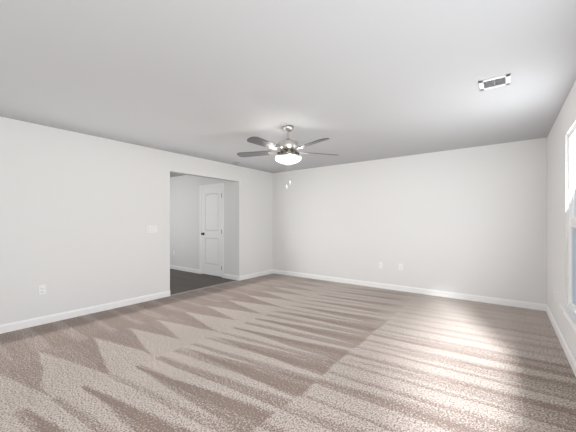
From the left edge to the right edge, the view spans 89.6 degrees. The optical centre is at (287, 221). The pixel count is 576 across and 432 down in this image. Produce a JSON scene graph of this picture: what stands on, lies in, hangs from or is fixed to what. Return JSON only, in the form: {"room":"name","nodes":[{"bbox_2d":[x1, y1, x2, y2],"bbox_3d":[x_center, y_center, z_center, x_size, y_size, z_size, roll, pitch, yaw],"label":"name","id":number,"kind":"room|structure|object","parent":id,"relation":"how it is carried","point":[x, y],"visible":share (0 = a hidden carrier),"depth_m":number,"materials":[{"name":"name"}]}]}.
{"room":"empty living room","nodes":[
{"label":"empty living room","id":0,"kind":"room"},
{"bbox_2d":[0,116,272,324],"bbox_3d":[-2.427,0.037,4.389,0.120,2.425,6.950,0,0,37],"label":"wall","id":1,"kind":"structure","parent":0,"point":[80,213],"depth_m":3.95,"materials":[{"name":"white paint"}]},
{"bbox_2d":[39,285,45,294],"bbox_3d":[-2.990,0.830,3.530,0.009,0.114,0.070,0,0,37],"label":"outlet","id":2,"kind":"object","parent":1,"relation":"attached to","point":[42,289],"visible":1,"depth_m":3.53,"materials":[{"name":"white plastic"}]},
{"bbox_2d":[0,290,169,333],"bbox_3d":[-3.174,1.202,3.281,0.014,0.095,3.980,0,0,37],"label":"baseboard","id":3,"kind":"structure","parent":1,"relation":"attached to","point":[18,325],"depth_m":3.80,"materials":[{"name":"white paint"}]},
{"bbox_2d":[147,225,156,232],"bbox_3d":[-2.167,0.120,4.625,0.012,0.114,0.162,0,0,37],"label":"light switch","id":4,"kind":"object","parent":1,"relation":"attached to","point":[151,229],"visible":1,"depth_m":4.62,"materials":[{"name":"white plastic"}]},
{"bbox_2d":[239,269,272,280],"bbox_3d":[-0.699,1.202,6.581,0.014,0.095,1.090,0,0,37],"label":"baseboard","id":5,"kind":"structure","parent":1,"relation":"attached to","point":[243,277],"depth_m":6.53,"materials":[{"name":"white paint"}]},
{"bbox_2d":[170,175,234,274],"bbox_3d":[-2.484,0.037,7.313,3.480,2.425,0.120,0,0,37],"label":"wall","id":6,"kind":"structure","parent":0,"point":[184,217],"depth_m":7.16,"materials":[{"name":"white paint"}]},
{"bbox_2d":[170,265,198,273],"bbox_3d":[-3.012,1.202,7.625,2.200,0.095,0.014,0,0,37],"label":"baseboard","id":7,"kind":"structure","parent":6,"relation":"attached to","point":[171,266],"depth_m":7.32,"materials":[{"name":"white paint"}]},
{"bbox_2d":[201,186,221,276],"bbox_3d":[-1.774,0.225,6.691,0.719,2.026,0.102,0,0,37],"label":"hall door","id":8,"kind":"structure","parent":6,"relation":"in","point":[211,233],"depth_m":6.69,"materials":[{"name":"white wood"}]},
{"bbox_2d":[199,183,223,277],"bbox_3d":[-1.737,0.194,6.743,0.864,2.112,0.136,0,0,37],"label":"door frame","id":9,"kind":"structure","parent":6,"relation":"attached to","point":[201,187],"depth_m":6.92,"materials":[{"name":"white paint"}]},
{"bbox_2d":[224,274,238,280],"bbox_3d":[-1.224,1.202,6.284,0.470,0.095,0.014,0,0,37],"label":"baseboard","id":10,"kind":"structure","parent":6,"relation":"attached to","point":[229,276],"depth_m":6.27,"materials":[{"name":"white paint"}]},
{"bbox_2d":[170,269,235,294],"bbox_3d":[-3.369,1.302,6.183,3.660,0.096,2.990,0,0,37],"label":"floor","id":11,"kind":"structure","parent":0,"point":[182,281],"depth_m":6.17,"materials":[{"name":"laminate"}]},
{"bbox_2d":[0,273,575,431],"bbox_3d":[-0.363,1.300,2.841,5.160,0.100,6.950,0,0,37],"label":"floor","id":12,"kind":"structure","parent":0,"point":[273,352],"depth_m":2.50,"materials":[{"name":"beige carpet"}]},
{"bbox_2d":[0,0,575,176],"bbox_3d":[-1.827,-1.235,3.939,8.820,0.120,6.950,0,0,37],"label":"ceiling","id":13,"kind":"structure","parent":0,"point":[223,81],"depth_m":2.29,"materials":[{"name":"grey paint"}]},
{"bbox_2d":[237,125,338,188],"bbox_3d":[-0.030,-0.785,3.564,1.339,0.779,1.286,0,0,37],"label":"ceiling fan","id":14,"kind":"object","parent":13,"relation":"hanging from","point":[288,154],"visible":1,"depth_m":3.50,"materials":[{"name":"silver metal"}]},
{"bbox_2d":[478,73,510,90],"bbox_3d":[1.740,-1.170,2.445,0.215,0.010,0.210,0,0,37],"label":"ceiling vent","id":15,"kind":"object","parent":13,"relation":"in","point":[494,82],"visible":1,"depth_m":2.43,"materials":[{"name":"white metal"}]},
{"bbox_2d":[273,138,546,303],"bbox_3d":[1.710,0.037,5.555,5.100,2.425,0.120,0,0,37],"label":"wall","id":16,"kind":"structure","parent":0,"point":[471,220],"depth_m":4.96,"materials":[{"name":"white paint"}]},
{"bbox_2d":[273,269,544,310],"bbox_3d":[1.610,1.202,5.546,4.950,0.095,0.014,0,0,37],"label":"baseboard","id":17,"kind":"structure","parent":16,"relation":"attached to","point":[514,303],"depth_m":4.97,"materials":[{"name":"white paint"}]},
{"bbox_2d":[547,80,575,360],"bbox_3d":[1.653,0.037,1.329,0.120,2.425,6.710,0,0,37],"label":"wall","id":18,"kind":"structure","parent":0,"point":[557,202],"depth_m":3.12,"materials":[{"name":"white paint"}]},
{"bbox_2d":[545,304,575,376],"bbox_3d":[1.599,1.202,1.369,0.014,0.095,6.710,0,0,37],"label":"baseboard","id":19,"kind":"structure","parent":18,"relation":"attached to","point":[572,362],"depth_m":2.87,"materials":[{"name":"white paint"}]},
{"bbox_2d":[560,303,575,332],"bbox_3d":[2.409,0.854,2.450,0.054,0.092,1.010,0,0,37],"label":"window sill","id":20,"kind":"structure","parent":18,"relation":"attached to","point":[569,314],"depth_m":2.55,"materials":[{"name":"white paint"}]},
{"bbox_2d":[568,125,575,314],"bbox_3d":[2.459,-0.005,2.412,0.070,1.670,0.910,0,0,37],"label":"window","id":21,"kind":"structure","parent":18,"relation":"in","point":[572,220],"depth_m":2.74,"materials":[{"name":"white glass"}]}
]}

